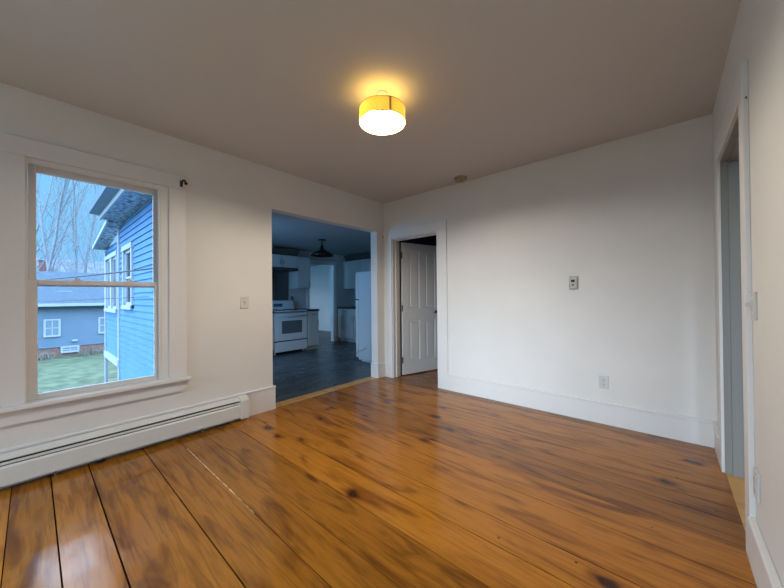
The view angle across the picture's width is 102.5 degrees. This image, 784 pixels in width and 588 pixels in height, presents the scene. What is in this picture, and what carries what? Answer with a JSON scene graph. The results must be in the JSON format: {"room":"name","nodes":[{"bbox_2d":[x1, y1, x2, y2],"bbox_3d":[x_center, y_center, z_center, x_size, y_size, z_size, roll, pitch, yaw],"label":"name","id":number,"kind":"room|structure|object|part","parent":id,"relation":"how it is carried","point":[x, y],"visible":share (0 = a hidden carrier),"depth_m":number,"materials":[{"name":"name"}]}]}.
{"room":"empty living room","nodes":[
{"label":"empty living room","id":0,"kind":"room"},
{"bbox_2d":[0,446,323,587],"bbox_3d":[-0.665,1.249,1.442,3.494,0.054,5.700,-1,-1,41],"label":"subfloor","id":1,"kind":"structure","parent":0,"point":[60,569],"depth_m":1.59,"materials":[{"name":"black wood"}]},
{"bbox_2d":[0,82,435,448],"bbox_3d":[-1.093,-0.064,3.721,0.142,2.600,8.830,-1,-1,41],"label":"wall","id":2,"kind":"structure","parent":0,"point":[231,201],"depth_m":2.98,"materials":[{"name":"white paint"}]},
{"bbox_2d":[0,132,191,426],"bbox_3d":[-2.215,-0.095,2.430,0.232,1.880,1.100,-1,-1,41],"label":"window","id":3,"kind":"structure","parent":2,"relation":"in","point":[20,399],"depth_m":2.22,"materials":[{"name":"white"}]},
{"bbox_3d":[-2.250,-0.474,2.430,0.032,0.842,0.734,-1,-1,41],"label":"sash","id":4,"kind":"part","parent":3,"relation":"part of","materials":[{"name":"white wood"}]},
{"bbox_3d":[-2.214,0.311,2.401,0.032,0.818,0.750,-1,-1,41],"label":"sash","id":5,"kind":"part","parent":3,"relation":"part of","materials":[{"name":"white wood"}]},
{"bbox_3d":[-2.238,-0.085,2.448,0.174,1.655,0.805,-1,-1,41],"label":"frame","id":6,"kind":"part","parent":3,"relation":"part of","materials":[{"name":"white"}]},
{"bbox_2d":[180,179,187,186],"bbox_3d":[-1.808,-0.966,2.733,0.090,0.060,0.027,-1,0,28],"label":"curtain bracket","id":7,"kind":"object","parent":3,"relation":"attached to","point":[183,180],"visible":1,"depth_m":2.73,"materials":[{"name":"brown metal"}]},
{"bbox_2d":[0,395,248,487],"bbox_3d":[-2.178,1.121,2.273,0.071,0.230,2.260,-1,-1,41],"label":"baseboard heater","id":8,"kind":"object","parent":2,"relation":"attached to","point":[21,465],"visible":1,"depth_m":2.34,"materials":[{"name":"white metal"}]},
{"bbox_2d":[0,385,275,488],"bbox_3d":[-2.600,1.113,1.964,0.158,0.248,3.938,-1,-1,41],"label":"baseboard","id":9,"kind":"structure","parent":2,"relation":"attached to","point":[261,400],"depth_m":2.75,"materials":[{"name":"white"}]},
{"bbox_2d":[240,297,248,307],"bbox_3d":[-1.478,0.086,3.164,0.030,0.116,0.078,-1,-1,41],"label":"light switch","id":10,"kind":"object","parent":2,"relation":"attached to","point":[244,300],"visible":1,"depth_m":3.17,"materials":[{"name":"white plastic"}]},
{"bbox_2d":[276,376,375,407],"bbox_3d":[-0.796,1.264,4.054,0.140,0.064,1.640,-1,-1,41],"label":"trim","id":11,"kind":"structure","parent":2,"relation":"attached to","point":[289,401],"depth_m":3.94,"materials":[{"name":"brown wood"}]},
{"bbox_2d":[371,363,385,377],"bbox_3d":[-0.203,1.133,4.707,0.156,0.205,0.176,-1,-1,41],"label":"baseboard","id":12,"kind":"structure","parent":2,"relation":"attached to","point":[377,370],"depth_m":4.65,"materials":[{"name":"white"}]},
{"bbox_2d":[109,212,370,265],"bbox_3d":[-2.334,-1.124,7.761,7.020,0.100,6.180,-1,-1,41],"label":"ceiling","id":13,"kind":"structure","parent":0,"point":[288,232],"depth_m":6.02,"materials":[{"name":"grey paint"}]},
{"bbox_2d":[310,239,333,256],"bbox_3d":[-1.407,-0.929,6.326,0.470,0.327,0.470,-1,-1,41],"label":"pendant lamp","id":14,"kind":"object","parent":13,"relation":"hanging from","point":[321,252],"visible":1,"depth_m":6.28,"materials":[{"name":"brown metal"}]},
{"bbox_3d":[-1.406,-0.831,6.325,0.470,0.132,0.470,-1,-1,41],"label":"lamp shade","id":15,"kind":"part","parent":14,"relation":"part of","materials":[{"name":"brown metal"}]},
{"bbox_2d":[274,247,353,340],"bbox_3d":[-2.267,0.101,7.756,0.100,2.350,6.100,-1,-1,41],"label":"wall","id":16,"kind":"structure","parent":0,"point":[344,297],"depth_m":8.56,"materials":[{"name":"grey paint"}]},
{"bbox_2d":[272,271,288,299],"bbox_3d":[-2.704,-0.189,7.175,0.011,0.670,0.750,-1,-1,41],"label":"backsplash","id":17,"kind":"structure","parent":16,"relation":"attached to","point":[279,278],"depth_m":7.29,"materials":[{"name":"grey metal"}]},
{"bbox_2d":[272,254,296,267],"bbox_3d":[-2.556,-0.727,7.052,0.390,0.280,0.780,-1,-1,41],"label":"upper cabinet","id":18,"kind":"object","parent":16,"relation":"attached to","point":[287,261],"visible":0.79,"depth_m":6.99,"materials":[{"name":"grey paint"}]},
{"bbox_3d":[-2.567,-0.728,6.802,0.022,0.256,0.378,-1,-1,41],"label":"door","id":19,"kind":"part","parent":18,"relation":"part of","materials":[{"name":"grey paint"}]},
{"bbox_3d":[-2.310,-0.729,7.096,0.022,0.256,0.378,-1,-1,41],"label":"door","id":20,"kind":"part","parent":18,"relation":"part of","materials":[{"name":"grey paint"}]},
{"bbox_2d":[272,267,298,271],"bbox_3d":[-2.537,-0.557,7.042,0.428,0.060,0.750,-1,-1,41],"label":"range hood","id":21,"kind":"object","parent":16,"relation":"attached to","point":[283,269],"visible":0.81,"depth_m":7.04,"materials":[{"name":"grey metal"}]},
{"bbox_2d":[289,256,309,288],"bbox_3d":[-2.180,-0.497,7.479,0.390,0.740,0.342,-1,-1,41],"label":"upper cabinet","id":22,"kind":"object","parent":16,"relation":"attached to","point":[300,279],"visible":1,"depth_m":7.36,"materials":[{"name":"grey paint"}]},
{"bbox_3d":[-2.062,-0.499,7.376,0.022,0.716,0.330,-1,-1,41],"label":"door","id":23,"kind":"part","parent":22,"relation":"part of","materials":[{"name":"grey paint"}]},
{"bbox_2d":[306,260,336,340],"bbox_3d":[-1.853,0.205,8.211,0.120,2.140,0.930,-1,-1,41],"label":"trim","id":24,"kind":"structure","parent":16,"relation":"attached to","point":[332,264],"depth_m":8.47,"materials":[{"name":"white"}]},
{"bbox_3d":[-3.123,-0.496,6.399,0.390,0.740,0.930,-1,-1,41],"label":"upper cabinet","id":25,"kind":"object","parent":16,"relation":"attached to","visible":0},
{"bbox_2d":[272,247,298,255],"bbox_3d":[-2.868,-0.941,6.753,0.320,0.140,1.800,-1,-1,41],"label":"crown molding","id":26,"kind":"structure","parent":25,"relation":"on","point":[280,251],"depth_m":7.08,"materials":[{"name":"grey wood"}]},
{"bbox_2d":[310,265,330,325],"bbox_3d":[-1.906,0.119,10.827,3.400,2.350,0.100,-1,-1,41],"label":"wall","id":27,"kind":"structure","parent":0,"point":[320,275],"depth_m":11.31,"materials":[{"name":"white paint"}]},
{"bbox_2d":[319,325,330,330],"bbox_3d":[-1.938,1.194,10.771,3.400,0.200,0.028,-1,-1,41],"label":"baseboard","id":28,"kind":"structure","parent":27,"relation":"attached to","point":[321,327],"depth_m":11.12,"materials":[{"name":"white wood"}]},
{"bbox_2d":[273,330,370,402],"bbox_3d":[-2.253,1.301,7.745,6.906,0.050,6.100,-1,-1,41],"label":"floor","id":29,"kind":"structure","parent":0,"point":[296,373],"depth_m":5.28,"materials":[{"name":"grey wood"}]},
{"bbox_2d":[272,313,273,350],"bbox_3d":[-2.969,0.832,6.279,0.710,0.880,0.950,-1,-1,41],"label":"base cabinet","id":30,"kind":"object","parent":29,"relation":"on","point":[272,313],"visible":0.12,"depth_m":6.41,"materials":[{"name":"grey paint"}]},
{"bbox_2d":[272,300,306,354],"bbox_3d":[-2.378,0.706,6.937,0.696,1.130,0.790,-1,-1,41],"label":"stove","id":31,"kind":"object","parent":29,"relation":"on","point":[290,324],"visible":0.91,"depth_m":6.75,"materials":[{"name":"white metal"}]},
{"bbox_2d":[272,309,306,311],"bbox_3d":[-2.400,0.359,6.956,0.645,0.035,0.790,-1,-1,41],"label":"cooktop","id":32,"kind":"object","parent":31,"relation":"in","point":[275,310],"depth_m":6.85,"materials":[{"name":"white metal"}]},
{"bbox_3d":[-2.162,0.695,6.748,0.030,0.575,0.778,-1,-1,41],"label":"oven door","id":33,"kind":"part","parent":31,"relation":"part of","materials":[{"name":"white metal"}]},
{"bbox_3d":[-2.160,1.108,6.747,0.026,0.210,0.778,-1,-1,41],"label":"drawer","id":34,"kind":"part","parent":31,"relation":"part of","materials":[{"name":"white metal"}]},
{"bbox_3d":[-2.136,0.465,6.725,0.047,0.027,0.692,-1,-1,41],"label":"handle","id":35,"kind":"part","parent":31,"relation":"part of","materials":[{"name":"white metal"}]},
{"bbox_2d":[304,311,318,349],"bbox_3d":[-2.023,0.831,7.361,0.710,0.880,0.275,-1,-1,41],"label":"base cabinet","id":36,"kind":"object","parent":29,"relation":"on","point":[312,316],"visible":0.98,"depth_m":7.13,"materials":[{"name":"grey paint"}]},
{"bbox_2d":[300,308,318,310],"bbox_3d":[-2.035,0.371,7.378,0.700,0.040,0.305,-1,-1,41],"label":"countertop","id":37,"kind":"structure","parent":36,"relation":"on","point":[302,308],"depth_m":7.14,"materials":[{"name":"black stone"}]},
{"bbox_3d":[-1.789,0.469,7.156,0.020,0.140,0.263,-1,-1,41],"label":"drawer","id":38,"kind":"part","parent":36,"relation":"part of","materials":[{"name":"grey paint"}]},
{"bbox_3d":[-1.785,0.858,7.152,0.022,0.614,0.263,-1,-1,41],"label":"door","id":39,"kind":"part","parent":36,"relation":"part of","materials":[{"name":"grey paint"}]},
{"bbox_2d":[338,309,355,342],"bbox_3d":[-0.804,0.827,8.345,1.290,0.880,0.630,-1,-1,41],"label":"base cabinet","id":40,"kind":"object","parent":29,"relation":"on","point":[346,318],"visible":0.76,"depth_m":8.31,"materials":[{"name":"grey paint"}]},
{"bbox_3d":[-1.232,0.468,8.352,0.633,0.130,0.020,-1,-1,41],"label":"drawer","id":41,"kind":"part","parent":40,"relation":"part of","materials":[{"name":"grey paint"}]},
{"bbox_3d":[-1.229,0.857,8.349,0.633,0.624,0.022,-1,-1,41],"label":"door","id":42,"kind":"part","parent":40,"relation":"part of","materials":[{"name":"grey paint"}]},
{"bbox_2d":[337,306,355,308],"bbox_3d":[-0.799,0.367,8.355,1.305,0.040,0.615,-1,-1,41],"label":"countertop","id":43,"kind":"structure","parent":40,"relation":"on","point":[351,307],"depth_m":8.32,"materials":[{"name":"black stone"}]},
{"bbox_3d":[-0.743,0.849,7.924,0.633,0.624,0.022,-1,-1,41],"label":"door","id":44,"kind":"part","parent":40,"relation":"part of","materials":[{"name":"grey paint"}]},
{"bbox_2d":[355,271,371,362],"bbox_3d":[-0.139,0.415,5.904,0.927,1.655,0.728,-1,-1,41],"label":"refrigerator","id":45,"kind":"object","parent":29,"relation":"on","point":[363,279],"visible":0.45,"depth_m":5.77,"materials":[{"name":"white metal"}]},
{"bbox_3d":[-0.429,-0.155,6.162,0.064,0.505,0.716,-1,-1,41],"label":"freezer door","id":46,"kind":"part","parent":45,"relation":"part of","materials":[{"name":"white metal"}]},
{"bbox_3d":[-0.422,0.645,6.157,0.064,1.065,0.716,-1,-1,41],"label":"fridge door","id":47,"kind":"part","parent":45,"relation":"part of","materials":[{"name":"white metal"}]},
{"bbox_2d":[354,289,355,305],"bbox_3d":[0.230,0.079,7.938,3.420,2.350,0.100,-1,-1,41],"label":"wall","id":48,"kind":"structure","parent":0,"point":[354,289],"depth_m":9.01,"materials":[{"name":"grey paint"}]},
{"bbox_2d":[343,258,370,288],"bbox_3d":[-0.739,-0.523,8.444,1.290,0.760,0.392,-1,-1,41],"label":"upper cabinet","id":49,"kind":"object","parent":48,"relation":"attached to","point":[350,268],"visible":0.57,"depth_m":8.47,"materials":[{"name":"grey paint"}]},
{"bbox_3d":[-1.103,-0.519,8.517,0.633,0.736,0.022,-1,-1,41],"label":"door","id":50,"kind":"part","parent":49,"relation":"part of","materials":[{"name":"grey paint"}]},
{"bbox_3d":[-0.618,-0.527,8.092,0.633,0.736,0.022,-1,-1,41],"label":"door","id":51,"kind":"part","parent":49,"relation":"part of","materials":[{"name":"grey paint"}]},
{"bbox_2d":[344,252,370,260],"bbox_3d":[-0.729,-0.988,8.463,1.290,0.150,0.350,-1,-1,41],"label":"crown molding","id":52,"kind":"structure","parent":48,"relation":"attached to","point":[364,255],"depth_m":8.43,"materials":[{"name":"grey wood"}]},
{"bbox_2d":[0,0,740,203],"bbox_3d":[0.841,-1.454,2.096,5.224,0.120,8.930,-1,-1,41],"label":"ceiling","id":53,"kind":"structure","parent":0,"point":[485,87],"depth_m":1.96,"materials":[{"name":"grey paint"}]},
{"bbox_2d":[359,90,404,134],"bbox_3d":[-0.067,-1.280,2.174,0.318,0.210,0.318,-1,-1,41],"label":"ceiling lamp","id":54,"kind":"object","parent":53,"relation":"attached to","point":[381,113],"visible":1,"depth_m":2.17,"materials":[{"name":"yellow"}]},
{"bbox_2d":[369,110,378,118],"bbox_3d":[-0.125,-1.235,2.156,0.060,0.068,0.073,-1,-1,41],"label":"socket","id":55,"kind":"object","parent":54,"relation":"attached to","point":[372,115],"depth_m":2.14,"materials":[{"name":"white"}]},
{"bbox_2d":[364,110,400,121],"bbox_3d":[-0.067,-1.274,2.174,0.312,0.001,0.312,-1,-1,41],"label":"diffuser","id":56,"kind":"object","parent":54,"relation":"attached to","point":[378,117],"depth_m":2.26,"materials":[{"name":"white glass"}]},
{"bbox_3d":[-0.065,-1.227,2.146,0.265,0.105,0.265,-1,-1,41],"label":"spider frame","id":57,"kind":"part","parent":54,"relation":"part of","materials":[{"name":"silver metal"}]},
{"bbox_2d":[385,111,395,121],"bbox_3d":[-0.008,-1.236,2.192,0.060,0.068,0.072,-1,-1,41],"label":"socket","id":58,"kind":"object","parent":54,"relation":"attached to","point":[391,115],"depth_m":2.18,"materials":[{"name":"white"}]},
{"bbox_2d":[454,175,466,182],"bbox_3d":[0.815,-1.358,3.739,0.152,0.047,0.152,-1,-1,41],"label":"smoke detector","id":59,"kind":"object","parent":53,"relation":"attached to","point":[459,179],"visible":1,"depth_m":3.69,"materials":[{"name":"beige plastic"}]},
{"bbox_2d":[0,376,756,587],"bbox_3d":[-0.665,1.219,1.443,3.494,0.006,5.694,-1,-1,41],"label":"floor","id":60,"kind":"structure","parent":0,"point":[384,482],"depth_m":1.79,"materials":[{"name":"brown wood"}]},
{"bbox_2d":[190,451,253,512],"bbox_3d":[-1.198,1.228,2.128,1.150,0.007,0.009,-1,-1,41],"label":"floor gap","id":61,"kind":"object","parent":60,"relation":"on","point":[190,451],"visible":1,"depth_m":2.04,"materials":[{"name":"brown wood"}]},
{"bbox_2d":[401,369,437,383],"bbox_3d":[2.247,1.245,4.774,3.494,0.056,2.850,-1,-1,41],"label":"floor","id":62,"kind":"structure","parent":0,"point":[431,376],"depth_m":4.73,"materials":[{"name":"brown wood"}]},
{"bbox_2d":[383,114,716,421],"bbox_3d":[1.248,-0.086,3.654,3.494,2.600,0.150,-1,-1,41],"label":"wall","id":63,"kind":"structure","parent":0,"point":[632,217],"depth_m":2.98,"materials":[{"name":"white paint"}]},
{"bbox_2d":[383,220,447,389],"bbox_3d":[0.341,0.142,4.432,1.100,2.172,0.172,-1,-1,41],"label":"trim","id":64,"kind":"structure","parent":63,"relation":"attached to","point":[391,238],"depth_m":4.54,"materials":[{"name":"white wood"}]},
{"bbox_2d":[395,376,437,386],"bbox_3d":[0.367,1.259,4.427,0.790,0.057,0.146,-1,-1,41],"label":"trim","id":65,"kind":"structure","parent":63,"relation":"attached to","point":[399,377],"depth_m":4.43,"materials":[{"name":"brown wood"}]},
{"bbox_2d":[401,242,437,374],"bbox_3d":[0.463,0.219,4.968,0.786,2.000,0.171,0,0,-33],"label":"door","id":66,"kind":"structure","parent":63,"relation":"in","point":[418,261],"depth_m":4.92,"materials":[{"name":"white wood"}]},
{"bbox_3d":[0.335,-0.218,4.889,0.218,0.895,0.029,0,0,-33],"label":"panel","id":67,"kind":"part","parent":66,"relation":"part of","materials":[{"name":"white wood"}]},
{"bbox_3d":[0.343,0.709,4.883,0.218,0.620,0.029,0,0,-33],"label":"panel","id":68,"kind":"part","parent":66,"relation":"part of","materials":[{"name":"white wood"}]},
{"bbox_3d":[0.600,-0.219,5.064,0.218,0.895,0.029,0,0,-33],"label":"panel","id":69,"kind":"part","parent":66,"relation":"part of","materials":[{"name":"white wood"}]},
{"bbox_3d":[0.609,0.708,5.057,0.218,0.620,0.029,0,0,-33],"label":"panel","id":70,"kind":"part","parent":66,"relation":"part of","materials":[{"name":"white wood"}]},
{"bbox_2d":[569,276,577,288],"bbox_3d":[1.771,-0.110,3.071,0.080,0.128,0.040,-1,-1,41],"label":"thermostat","id":71,"kind":"object","parent":63,"relation":"attached to","point":[573,280],"visible":1,"depth_m":3.06,"materials":[{"name":"grey plastic"}]},
{"bbox_2d":[448,374,715,447],"bbox_3d":[1.614,1.105,3.217,2.394,0.205,0.028,-1,-1,41],"label":"baseboard","id":72,"kind":"structure","parent":63,"relation":"attached to","point":[693,430],"depth_m":2.95,"materials":[{"name":"white wood"}]},
{"bbox_2d":[599,375,608,388],"bbox_3d":[1.965,0.819,2.920,0.075,0.118,0.013,-1,-1,41],"label":"outlet","id":73,"kind":"object","parent":63,"relation":"attached to","point":[603,380],"visible":1,"depth_m":2.91,"materials":[{"name":"grey plastic"}]},
{"bbox_2d":[727,474,745,531],"bbox_3d":[1.996,1.222,1.733,0.130,0.062,0.860,-1,-1,41],"label":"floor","id":74,"kind":"structure","parent":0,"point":[737,484],"depth_m":1.89,"materials":[{"name":"brown wood"}]},
{"bbox_2d":[712,0,783,587],"bbox_3d":[1.631,-0.106,1.340,0.130,2.600,8.830,-1,-1,41],"label":"wall","id":75,"kind":"structure","parent":0,"point":[758,32],"depth_m":1.19,"materials":[{"name":"white paint"}]},
{"bbox_2d":[720,117,744,477],"bbox_3d":[1.984,0.148,1.742,0.134,2.091,0.862,-1,-1,41],"label":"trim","id":76,"kind":"structure","parent":75,"relation":"attached to","point":[729,161],"depth_m":2.06,"materials":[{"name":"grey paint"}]},
{"bbox_2d":[714,59,755,561],"bbox_3d":[1.929,0.077,1.792,0.021,2.235,1.067,-1,-1,41],"label":"trim","id":77,"kind":"structure","parent":75,"relation":"attached to","point":[738,106],"depth_m":1.42,"materials":[{"name":"white wood"}]},
{"bbox_2d":[713,422,782,587],"bbox_3d":[0.632,1.088,0.295,0.028,0.215,5.680,-1,-1,41],"label":"baseboard","id":78,"kind":"structure","parent":75,"relation":"attached to","point":[763,568],"depth_m":1.25,"materials":[{"name":"white wood"}]},
{"bbox_2d":[745,292,757,319],"bbox_3d":[1.531,0.050,1.344,0.030,0.118,0.075,-1,-1,41],"label":"light switch","id":79,"kind":"object","parent":75,"relation":"attached to","point":[753,295],"visible":1,"depth_m":1.32,"materials":[{"name":"grey plastic"}]},
{"bbox_3d":[1.538,0.050,1.338,0.010,0.118,0.075,-1,-1,41],"label":"plate","id":80,"kind":"part","parent":79,"relation":"part of","materials":[{"name":"grey plastic"}]},
{"bbox_2d":[753,467,760,502],"bbox_3d":[1.546,0.810,1.335,0.013,0.118,0.075,-1,-1,41],"label":"outlet","id":81,"kind":"object","parent":75,"relation":"attached to","point":[756,476],"visible":1,"depth_m":1.32,"materials":[{"name":"grey plastic"}]},
{"label":"outside","id":82,"kind":"structure","parent":0,"visible":0},
{"bbox_2d":[41,268,152,279],"bbox_3d":[-8.752,-0.404,7.791,15.535,0.349,0.019,-1,0,34],"label":"cable","id":83,"kind":"object","parent":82,"point":[145,268],"visible":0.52,"depth_m":5.03,"materials":[{"name":"grey plastic"}]},
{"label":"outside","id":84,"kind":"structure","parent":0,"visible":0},
{"bbox_2d":[38,352,117,392],"bbox_3d":[-37.720,4.867,37.621,140.000,0.300,180.000,-1,-1,41],"label":"ground","id":85,"kind":"structure","parent":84,"point":[74,370],"depth_m":17.67,"materials":[{"name":"green plant"}]},
{"bbox_2d":[36,174,96,270],"bbox_3d":[-37.728,-10.138,38.613,13.522,29.756,12.772,-1,0,11],"label":"bare tree","id":86,"kind":"object","parent":85,"relation":"on","point":[52,180],"visible":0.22,"depth_m":37.76,"materials":[{"name":"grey plant"}]},
{"bbox_2d":[36,173,103,272],"bbox_3d":[-36.591,-10.864,35.128,18.110,31.172,13.804,-1,0,9],"label":"bare tree","id":87,"kind":"object","parent":85,"relation":"on","point":[48,260],"visible":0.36,"depth_m":33.59,"materials":[{"name":"grey plant"}]},
{"bbox_2d":[36,258,103,272],"bbox_3d":[-48.495,-0.117,47.035,10.500,10.000,36.800,-1,-1,41],"label":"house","id":88,"kind":"structure","parent":85,"relation":"on","point":[80,262],"depth_m":45.94,"materials":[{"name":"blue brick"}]},
{"bbox_2d":[36,271,104,357],"bbox_3d":[-26.349,1.358,26.682,9.400,6.350,17.300,-1,-1,41],"label":"house","id":89,"kind":"structure","parent":85,"relation":"on","point":[65,326],"depth_m":23.48,"materials":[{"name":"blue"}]},
{"bbox_3d":[-24.348,2.435,22.543,0.015,1.050,0.620,-1,-1,41],"label":"pane","id":90,"kind":"part","parent":89,"relation":"part of","materials":[{"name":"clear glass"}]},
{"bbox_3d":[-23.741,4.065,23.209,0.015,0.260,0.750,-1,-1,41],"label":"pane","id":91,"kind":"part","parent":89,"relation":"part of","materials":[{"name":"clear glass"}]},
{"bbox_3d":[-22.472,2.433,24.689,0.015,1.050,0.620,-1,-1,41],"label":"pane","id":92,"kind":"part","parent":89,"relation":"part of","materials":[{"name":"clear glass"}]},
{"bbox_2d":[38,344,103,360],"bbox_3d":[-23.125,4.133,22.173,1.211,0.754,10.276,-1,-1,41],"label":"weeds","id":93,"kind":"object","parent":85,"relation":"on","point":[90,351],"visible":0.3,"depth_m":22.82,"materials":[{"name":"grey"}]},
{"bbox_2d":[37,190,116,272],"bbox_3d":[-31.137,-5.410,34.329,6.936,20.135,10.871,-1,-1,41],"label":"bare tree","id":94,"kind":"object","parent":85,"relation":"on","point":[94,261],"visible":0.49,"depth_m":32.46,"materials":[{"name":"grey plant"}]},
{"bbox_2d":[88,186,153,382],"bbox_3d":[-3.863,0.778,6.024,7.060,6.800,2.610,-1,-1,41],"label":"house wing","id":95,"kind":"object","parent":85,"relation":"on","point":[127,215],"visible":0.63,"depth_m":5.64,"materials":[{"name":"blue wood"}]},
{"bbox_2d":[49,296,153,301],"bbox_3d":[-10.249,0.231,9.334,18.976,0.220,0.010,-1,-1,36],"label":"cable","id":96,"kind":"object","parent":95,"relation":"attached to","point":[144,296],"visible":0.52,"depth_m":5.36,"materials":[{"name":"grey plastic"}]},
{"bbox_3d":[-6.321,-0.241,7.150,1.360,1.100,0.004,-1,-1,41],"label":"pane","id":97,"kind":"part","parent":95,"relation":"part of","materials":[{"name":"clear glass"}]},
{"bbox_3d":[-4.929,-0.313,5.933,0.660,1.000,0.004,-1,-1,41],"label":"pane","id":98,"kind":"part","parent":95,"relation":"part of","materials":[{"name":"clear glass"}]}
]}

